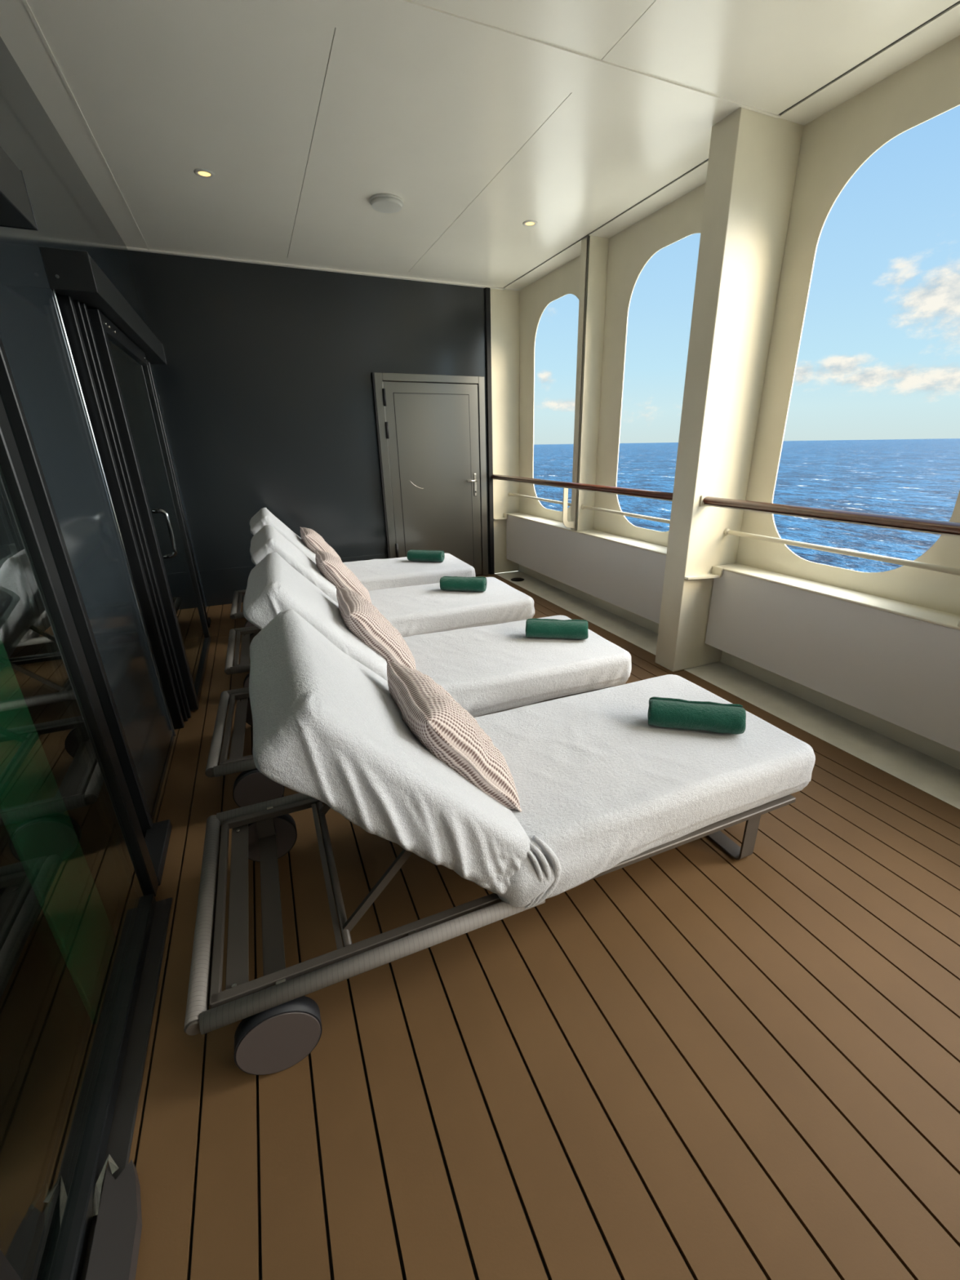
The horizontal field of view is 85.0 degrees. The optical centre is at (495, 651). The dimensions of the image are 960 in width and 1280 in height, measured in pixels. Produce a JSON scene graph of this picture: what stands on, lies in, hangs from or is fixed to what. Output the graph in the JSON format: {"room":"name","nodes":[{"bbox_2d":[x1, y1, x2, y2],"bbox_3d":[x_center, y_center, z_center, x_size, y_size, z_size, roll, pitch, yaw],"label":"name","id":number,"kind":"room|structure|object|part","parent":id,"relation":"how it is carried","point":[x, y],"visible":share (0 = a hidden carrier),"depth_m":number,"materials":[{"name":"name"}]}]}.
{"room":"cruise ship deck","nodes":[
{"label":"cruise ship deck","id":0,"kind":"room"},
{"bbox_2d":[0,36,207,1279],"bbox_3d":[-1.687,0.025,0.018,1.900,2.906,9.780,-10,23,-22],"label":"wall","id":1,"kind":"structure","parent":0,"point":[68,215],"depth_m":1.92,"materials":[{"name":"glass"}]},
{"bbox_2d":[0,146,38,231],"bbox_3d":[-0.929,-0.885,0.519,0.150,0.134,2.128,-10,23,-22],"label":"box","id":2,"kind":"object","parent":1,"relation":"attached to","point":[16,211],"visible":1,"depth_m":1.37,"materials":[{"name":"grey"}]},
{"bbox_2d":[0,336,172,1279],"bbox_3d":[-0.911,0.137,0.805,0.170,1.981,2.120,-10,23,-22],"label":"door","id":3,"kind":"structure","parent":1,"relation":"in","point":[103,1122],"depth_m":1.39,"materials":[{"name":"black"}]},
{"bbox_2d":[0,636,117,1024],"bbox_3d":[-1.115,0.021,1.121,0.012,1.970,0.260,-10,23,-22],"label":"panel","id":4,"kind":"object","parent":3,"relation":"in","point":[34,815],"visible":1,"depth_m":1.29,"materials":[{"name":"green"}]},
{"bbox_3d":[-0.943,0.978,1.289,0.051,0.040,0.995,-10,23,-22],"label":"rail","id":5,"kind":"part","parent":3,"relation":"part of","materials":[{"name":"black metal"}]},
{"bbox_2d":[39,246,166,364],"bbox_3d":[-2.055,-1.803,2.890,0.150,0.134,2.084,-10,23,-22],"label":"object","id":6,"kind":"object","parent":1,"relation":"attached to","point":[73,273],"visible":0.91,"depth_m":2.13,"materials":[{"name":"grey"}]},
{"bbox_2d":[52,289,176,736],"bbox_3d":[-1.699,-0.493,2.377,0.012,2.020,0.012,-10,23,-22],"label":"trim","id":7,"kind":"structure","parent":1,"relation":"attached to","point":[53,291],"depth_m":2.30,"materials":[{"name":"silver metal"}]},
{"bbox_2d":[56,294,211,729],"bbox_3d":[-2.087,-0.849,3.292,0.236,2.020,2.105,-10,23,-22],"label":"door","id":8,"kind":"structure","parent":1,"relation":"in","point":[116,376],"depth_m":2.70,"materials":[{"name":"black"}]},
{"bbox_3d":[-2.015,-1.665,2.832,0.046,0.075,1.160,-10,23,-22],"label":"rail","id":9,"kind":"part","parent":8,"relation":"part of","materials":[{"name":"black metal"}]},
{"bbox_3d":[-2.002,-0.772,3.184,0.012,1.855,1.170,-10,23,-22],"label":"glass pane","id":10,"kind":"part","parent":8,"relation":"part of","materials":[{"name":"glass"}]},
{"bbox_3d":[-1.737,-0.617,2.754,0.070,0.256,0.021,-10,23,-22],"label":"pull handle","id":11,"kind":"part","parent":8,"relation":"part of","materials":[{"name":"silver metal"}]},
{"bbox_3d":[-1.989,0.106,3.530,0.046,0.043,1.160,-10,23,-22],"label":"rail","id":12,"kind":"part","parent":8,"relation":"part of","materials":[{"name":"black metal"}]},
{"bbox_2d":[128,250,519,573],"bbox_3d":[-1.293,-2.014,5.120,3.370,2.866,0.052,-10,23,-22],"label":"wall","id":13,"kind":"structure","parent":0,"point":[264,384],"depth_m":4.78,"materials":[{"name":"grey paint"}]},
{"bbox_2d":[200,553,387,606],"bbox_3d":[-1.948,-0.731,5.272,1.775,0.345,0.010,-10,23,-22],"label":"baseboard","id":14,"kind":"structure","parent":13,"relation":"attached to","point":[220,585],"depth_m":5.01,"materials":[{"name":"grey paint"}]},
{"bbox_2d":[371,372,488,576],"bbox_3d":[-0.618,-1.739,5.461,1.134,2.046,0.098,-10,23,-22],"label":"door","id":15,"kind":"structure","parent":13,"relation":"in","point":[431,428],"depth_m":5.39,"materials":[{"name":"grey metal"}]},
{"bbox_3d":[-0.616,-1.690,5.495,0.770,1.820,0.005,-10,23,-22],"label":"panel","id":16,"kind":"part","parent":15,"relation":"part of","materials":[{"name":"grey metal"}]},
{"bbox_3d":[-0.258,-1.814,5.579,0.123,0.020,0.058,-10,23,-22],"label":"lever","id":17,"kind":"part","parent":15,"relation":"part of","materials":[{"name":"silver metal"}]},
{"bbox_3d":[-0.221,-1.791,5.638,0.028,0.233,0.011,-10,23,-22],"label":"handle plate","id":18,"kind":"part","parent":15,"relation":"part of","materials":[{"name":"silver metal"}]},
{"bbox_2d":[484,287,494,574],"bbox_3d":[-0.066,-2.210,5.592,0.048,2.816,0.050,-10,23,-22],"label":"trim","id":19,"kind":"structure","parent":13,"relation":"attached to","point":[487,291],"depth_m":5.49,"materials":[{"name":"black metal"}]},
{"bbox_2d":[493,513,507,519],"bbox_3d":[0.051,-1.513,5.878,0.152,0.058,0.075,-10,23,-22],"label":"plate","id":20,"kind":"object","parent":13,"relation":"attached to","point":[505,515],"visible":1,"depth_m":5.88,"materials":[{"name":"beige paint"}]},
{"bbox_2d":[507,492,571,506],"bbox_3d":[0.456,-1.519,5.240,0.046,0.046,1.483,-10,23,-22],"label":"rail","id":21,"kind":"object","parent":13,"relation":"attached to","point":[509,494],"visible":0.84,"depth_m":5.28,"materials":[{"name":"white metal"}]},
{"bbox_2d":[506,515,666,623],"bbox_3d":[0.713,-0.830,4.764,0.010,0.504,2.901,-10,23,-22],"label":"panel","id":22,"kind":"object","parent":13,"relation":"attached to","point":[628,578],"depth_m":4.49,"materials":[{"name":"white paint"}]},
{"bbox_2d":[504,0,959,287],"bbox_3d":[2.035,-1.961,0.986,0.018,0.006,9.730,-10,23,-22],"label":"trim","id":23,"kind":"structure","parent":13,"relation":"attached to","point":[958,1],"depth_m":2.32,"materials":[{"name":"grey metal"}]},
{"bbox_2d":[0,0,959,290],"bbox_3d":[0.690,-1.740,0.433,3.420,0.072,9.830,-10,23,-22],"label":"ceiling","id":24,"kind":"structure","parent":0,"point":[486,118],"depth_m":2.35,"materials":[{"name":"grey paint"}]},
{"bbox_2d":[193,168,214,177],"bbox_3d":[-1.619,-2.652,2.907,0.104,0.006,0.104,-10,23,-22],"label":"recessed light","id":25,"kind":"object","parent":24,"relation":"in","point":[204,173],"visible":1,"depth_m":2.90,"materials":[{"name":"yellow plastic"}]},
{"bbox_2d":[368,193,403,213],"bbox_3d":[-0.683,-2.796,3.272,0.210,0.032,0.210,-10,23,-22],"label":"ceiling speaker","id":26,"kind":"object","parent":24,"relation":"attached to","point":[380,202],"visible":1,"depth_m":3.23,"materials":[{"name":"white plastic"}]},
{"bbox_2d":[522,220,537,226],"bbox_3d":[0.237,-2.963,3.627,0.104,0.006,0.104,-10,23,-22],"label":"recessed light","id":27,"kind":"object","parent":24,"relation":"in","point":[527,223],"visible":1,"depth_m":3.62,"materials":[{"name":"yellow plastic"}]},
{"bbox_2d":[22,573,959,1279],"bbox_3d":[0.564,0.960,1.431,3.030,0.050,9.750,-10,23,-22],"label":"floor","id":28,"kind":"structure","parent":0,"point":[691,1060],"depth_m":1.25,"materials":[{"name":"brown wood"}]},
{"bbox_2d":[85,1154,142,1279],"bbox_3d":[-0.572,1.217,0.670,0.096,0.041,1.001,-10,23,-22],"label":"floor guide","id":29,"kind":"object","parent":28,"relation":"on","point":[114,1252],"visible":1,"depth_m":0.98,"materials":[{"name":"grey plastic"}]},
{"bbox_2d":[230,507,475,626],"bbox_3d":[-1.240,-0.781,4.564,2.017,0.939,0.822,-10,23,-21],"label":"sun lounger","id":30,"kind":"object","parent":28,"relation":"on","point":[388,573],"visible":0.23,"depth_m":4.46,"materials":[{"name":"white fabric"}]},
{"bbox_3d":[-1.593,-0.332,4.141,0.858,0.043,0.043,-10,23,-21],"label":"rail","id":31,"kind":"part","parent":30,"relation":"part of","materials":[{"name":"grey metal"}]},
{"bbox_3d":[-1.661,-0.814,4.360,0.634,0.717,0.799,-10,23,-21],"label":"backrest","id":32,"kind":"part","parent":30,"relation":"part of","materials":[{"name":"white fabric"}]},
{"bbox_2d":[300,527,342,561],"bbox_3d":[-1.470,-0.846,4.434,0.400,0.469,0.459,-10,23,-22],"label":"throw pillow","id":33,"kind":"object","parent":30,"relation":"on","point":[313,540],"visible":0.56,"depth_m":4.24,"materials":[{"name":"beige fabric"}]},
{"bbox_3d":[-0.890,-0.676,4.765,1.261,0.226,0.819,-10,23,-21],"label":"seat","id":34,"kind":"part","parent":30,"relation":"part of","materials":[{"name":"white fabric"}]},
{"bbox_2d":[406,549,444,561],"bbox_3d":[-0.647,-0.880,4.843,0.334,0.101,0.123,4,22,11],"label":"rolled towel","id":35,"kind":"object","parent":30,"relation":"on","point":[412,555],"visible":1,"depth_m":4.80,"materials":[{"name":"green fabric"}]},
{"bbox_2d":[224,524,534,688],"bbox_3d":[-0.781,-0.405,3.593,2.019,0.940,0.822,-10,23,-21],"label":"sun lounger","id":36,"kind":"object","parent":28,"relation":"on","point":[424,609],"visible":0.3,"depth_m":3.48,"materials":[{"name":"white fabric"}]},
{"bbox_3d":[-1.130,0.045,3.167,0.858,0.043,0.043,-10,23,-21],"label":"rail","id":37,"kind":"part","parent":36,"relation":"part of","materials":[{"name":"grey metal"}]},
{"bbox_3d":[-0.675,-0.050,3.391,1.850,0.024,0.026,-10,23,-21],"label":"rail","id":38,"kind":"part","parent":36,"relation":"part of","materials":[{"name":"beige metal"}]},
{"bbox_3d":[-1.428,-0.204,3.809,0.858,0.043,0.043,-10,23,-21],"label":"rail","id":39,"kind":"part","parent":36,"relation":"part of","materials":[{"name":"grey metal"}]},
{"bbox_3d":[-0.940,-0.271,3.960,1.850,0.024,0.026,-10,23,-21],"label":"rail","id":40,"kind":"part","parent":36,"relation":"part of","materials":[{"name":"beige metal"}]},
{"bbox_3d":[-1.200,-0.437,3.386,0.633,0.718,0.798,-10,23,-21],"label":"backrest","id":41,"kind":"part","parent":36,"relation":"part of","materials":[{"name":"white fabric"}]},
{"bbox_2d":[315,549,372,604],"bbox_3d":[-1.002,-0.462,3.444,0.398,0.468,0.459,-9,23,-21],"label":"throw pillow","id":42,"kind":"object","parent":36,"relation":"on","point":[330,566],"visible":0.77,"depth_m":3.26,"materials":[{"name":"beige fabric"}]},
{"bbox_3d":[-0.432,-0.300,3.796,1.264,0.226,0.814,-10,23,-21],"label":"seat","id":43,"kind":"part","parent":36,"relation":"part of","materials":[{"name":"white fabric"}]},
{"bbox_2d":[440,576,486,591],"bbox_3d":[-0.238,-0.492,3.845,0.334,0.101,0.124,3,22,8],"label":"rolled towel","id":44,"kind":"object","parent":36,"relation":"on","point":[477,584],"visible":1,"depth_m":3.80,"materials":[{"name":"green fabric"}]},
{"bbox_2d":[204,551,631,807],"bbox_3d":[-0.350,-0.033,2.634,2.019,0.939,0.825,-9,23,-20],"label":"sun lounger","id":45,"kind":"object","parent":28,"relation":"on","point":[486,669],"visible":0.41,"depth_m":2.49,"materials":[{"name":"white fabric"}]},
{"bbox_3d":[-0.714,0.413,2.217,0.858,0.043,0.043,-9,23,-20],"label":"rail","id":46,"kind":"part","parent":45,"relation":"part of","materials":[{"name":"grey metal"}]},
{"bbox_3d":[-0.993,0.162,2.866,0.858,0.043,0.043,-9,23,-20],"label":"rail","id":47,"kind":"part","parent":45,"relation":"part of","materials":[{"name":"grey metal"}]},
{"bbox_3d":[-0.501,0.100,3.005,1.850,0.024,0.026,-9,23,-20],"label":"rail","id":48,"kind":"part","parent":45,"relation":"part of","materials":[{"name":"beige metal"}]},
{"bbox_3d":[-0.773,-0.069,2.438,0.633,0.718,0.806,-9,23,-20],"label":"backrest","id":49,"kind":"part","parent":45,"relation":"part of","materials":[{"name":"white fabric"}]},
{"bbox_2d":[335,586,416,670],"bbox_3d":[-0.570,-0.089,2.482,0.397,0.471,0.463,-10,23,-21],"label":"throw pillow","id":50,"kind":"object","parent":45,"relation":"on","point":[359,615],"visible":0.8,"depth_m":2.31,"materials":[{"name":"beige fabric"}]},
{"bbox_3d":[-0.253,0.323,2.429,1.850,0.024,0.026,-9,23,-20],"label":"rail","id":51,"kind":"part","parent":45,"relation":"part of","materials":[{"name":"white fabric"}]},
{"bbox_3d":[0.003,0.075,2.828,1.264,0.226,0.825,-9,23,-20],"label":"seat","id":52,"kind":"part","parent":45,"relation":"part of","materials":[{"name":"white fabric"}]},
{"bbox_3d":[0.154,0.270,2.545,1.020,0.020,0.029,-9,23,-20],"label":"seat rail","id":53,"kind":"part","parent":45,"relation":"part of","materials":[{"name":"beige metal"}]},
{"bbox_2d":[525,617,588,639],"bbox_3d":[0.336,-0.120,2.878,0.340,0.102,0.126,2,22,7],"label":"rolled towel","id":54,"kind":"object","parent":45,"relation":"on","point":[535,628],"visible":1,"depth_m":2.83,"materials":[{"name":"green fabric"}]},
{"bbox_2d":[183,608,815,1075],"bbox_3d":[0.081,0.309,1.751,2.016,0.939,0.822,-10,23,-22],"label":"sun lounger","id":55,"kind":"object","parent":28,"relation":"on","point":[602,789],"visible":0.89,"depth_m":1.43,"materials":[{"name":"white fabric"}]},
{"bbox_3d":[-0.566,0.512,1.962,0.858,0.043,0.043,-10,23,-22],"label":"rail","id":56,"kind":"part","parent":55,"relation":"part of","materials":[{"name":"grey metal"}]},
{"bbox_3d":[-0.079,0.443,2.118,1.850,0.024,0.026,-10,23,-22],"label":"rail","id":57,"kind":"part","parent":55,"relation":"part of","materials":[{"name":"beige metal"}]},
{"bbox_3d":[-0.503,0.434,1.827,0.246,0.258,0.012,-10,23,-22],"label":"prop leg","id":58,"kind":"part","parent":55,"relation":"part of","materials":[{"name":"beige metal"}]},
{"bbox_3d":[0.191,0.663,1.550,1.850,0.024,0.026,-10,23,-22],"label":"rail","id":59,"kind":"part","parent":55,"relation":"part of","materials":[{"name":"beige metal"}]},
{"bbox_3d":[-0.262,0.759,1.323,0.858,0.043,0.043,-10,23,-22],"label":"rail","id":60,"kind":"part","parent":55,"relation":"part of","materials":[{"name":"grey metal"}]},
{"bbox_3d":[-0.293,0.605,1.383,0.246,0.258,0.012,-10,23,-22],"label":"prop leg","id":61,"kind":"part","parent":55,"relation":"part of","materials":[{"name":"beige metal"}]},
{"bbox_3d":[-0.335,0.278,1.541,0.632,0.716,0.800,-10,23,-22],"label":"backrest","id":62,"kind":"part","parent":55,"relation":"part of","materials":[{"name":"white fabric"}]},
{"bbox_2d":[385,658,521,812],"bbox_3d":[-0.140,0.250,1.605,0.399,0.461,0.452,-10,23,-22],"label":"throw pillow","id":63,"kind":"object","parent":55,"relation":"on","point":[439,722],"visible":0.9,"depth_m":1.44,"materials":[{"name":"beige fabric"}]},
{"bbox_3d":[0.429,0.414,1.957,1.260,0.226,0.821,-10,23,-22],"label":"seat","id":64,"kind":"part","parent":55,"relation":"part of","materials":[{"name":"white fabric"}]},
{"bbox_3d":[0.593,0.606,1.679,1.020,0.020,0.029,-10,23,-22],"label":"seat rail","id":65,"kind":"part","parent":55,"relation":"part of","materials":[{"name":"beige metal"}]},
{"bbox_2d":[647,697,746,734],"bbox_3d":[0.740,0.241,1.947,0.334,0.102,0.124,4,22,13],"label":"rolled towel","id":66,"kind":"object","parent":55,"relation":"on","point":[670,713],"visible":1,"depth_m":1.90,"materials":[{"name":"green fabric"}]},
{"bbox_3d":[0.743,0.537,2.154,0.060,0.195,0.742,-10,23,-22],"label":"sled leg","id":67,"kind":"part","parent":55,"relation":"part of","materials":[{"name":"beige metal"}]},
{"bbox_2d":[654,106,804,671],"bbox_3d":[1.295,-1.242,3.066,0.413,2.831,0.180,-10,23,-22],"label":"structural column","id":68,"kind":"structure","parent":28,"relation":"on","point":[753,156],"depth_m":2.83,"materials":[{"name":"beige paint"}]},
{"bbox_2d":[491,473,672,528],"bbox_3d":[0.609,-1.274,4.557,0.182,0.412,2.935,-10,23,-22],"label":"handrail","id":69,"kind":"object","parent":68,"relation":"attached to","point":[655,495],"visible":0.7,"depth_m":4.23,"materials":[{"name":"beige paint"}]},
{"bbox_3d":[0.565,-1.431,4.475,0.062,0.042,2.923,-10,23,-22],"label":"wooden rail","id":70,"kind":"part","parent":69,"relation":"part of","materials":[{"name":"brown wood"}]},
{"bbox_2d":[581,504,670,523],"bbox_3d":[1.056,-1.030,3.978,0.046,0.046,1.426,-10,23,-22],"label":"rail","id":71,"kind":"object","parent":68,"relation":"attached to","point":[583,506],"visible":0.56,"depth_m":4.03,"materials":[{"name":"white metal"}]},
{"bbox_2d":[684,565,723,579],"bbox_3d":[1.277,-0.477,3.205,0.232,0.058,0.075,-10,23,-22],"label":"plate","id":72,"kind":"object","parent":68,"relation":"attached to","point":[717,571],"visible":1,"depth_m":3.21,"materials":[{"name":"beige paint"}]},
{"bbox_2d":[700,494,959,537],"bbox_3d":[2.595,0.346,0.374,0.182,0.412,6.508,-10,23,-22],"label":"handrail","id":73,"kind":"object","parent":68,"relation":"attached to","point":[918,525],"visible":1,"depth_m":2.34,"materials":[{"name":"beige paint"}]},
{"bbox_3d":[1.235,-0.882,3.064,0.090,0.064,0.008,-10,23,-22],"label":"plate","id":74,"kind":"part","parent":73,"relation":"part of","materials":[{"name":"beige paint"}]},
{"bbox_2d":[724,528,959,575],"bbox_3d":[1.699,-0.505,2.623,0.046,0.046,1.384,-10,23,-22],"label":"rail","id":75,"kind":"object","parent":68,"relation":"attached to","point":[944,569],"visible":1,"depth_m":2.54,"materials":[{"name":"white metal"}]},
{"bbox_2d":[517,35,959,769],"bbox_3d":[2.223,-0.744,1.565,0.007,3.076,9.760,-10,23,-22],"label":"wall","id":76,"kind":"structure","parent":0,"point":[835,144],"depth_m":2.86,"materials":[{"name":"beige paint"}]},
{"bbox_2d":[507,512,666,555],"bbox_3d":[0.783,-1.083,4.699,0.185,0.012,2.905,-10,23,-22],"label":"trim","id":77,"kind":"structure","parent":76,"relation":"attached to","point":[641,544],"depth_m":4.37,"materials":[{"name":"beige paint"}]},
{"bbox_2d":[570,235,608,530],"bbox_3d":[0.761,-2.096,4.322,0.182,2.148,0.100,-10,23,-22],"label":"pillar","id":78,"kind":"structure","parent":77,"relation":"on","point":[594,250],"depth_m":4.21,"materials":[{"name":"beige paint"}]},
{"bbox_2d":[495,570,959,808],"bbox_3d":[2.100,0.697,2.047,0.320,0.046,9.730,-10,23,-22],"label":"floor curb","id":79,"kind":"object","parent":76,"relation":"attached to","point":[936,778],"depth_m":2.89,"materials":[{"name":"paint"}]},
{"bbox_2d":[511,577,524,581],"bbox_3d":[0.242,-0.799,5.834,0.150,0.009,0.150,-10,23,-22],"label":"drain","id":80,"kind":"object","parent":79,"relation":"on","point":[513,579],"visible":1,"depth_m":5.81,"materials":[{"name":"black metal"}]},
{"bbox_2d":[704,569,959,751],"bbox_3d":[2.593,0.705,0.803,0.010,0.504,6.001,-10,23,-22],"label":"panel","id":81,"kind":"object","parent":76,"relation":"attached to","point":[902,671],"depth_m":2.58,"materials":[{"name":"white paint"}]},
{"bbox_2d":[715,563,959,630],"bbox_3d":[2.663,0.451,0.738,0.185,0.012,6.005,-10,23,-22],"label":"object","id":82,"kind":"structure","parent":76,"relation":"attached to","point":[914,611],"depth_m":2.58,"materials":[{"name":"beige paint"}]},
{"label":"outside","id":83,"kind":"structure","parent":0,"visible":0},
{"bbox_2d":[533,438,959,572],"bbox_3d":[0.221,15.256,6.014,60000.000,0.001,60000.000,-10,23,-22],"label":"sea","id":84,"kind":"structure","parent":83,"point":[915,478],"depth_m":203.47,"materials":[{"name":"blue liquid"}]}
]}

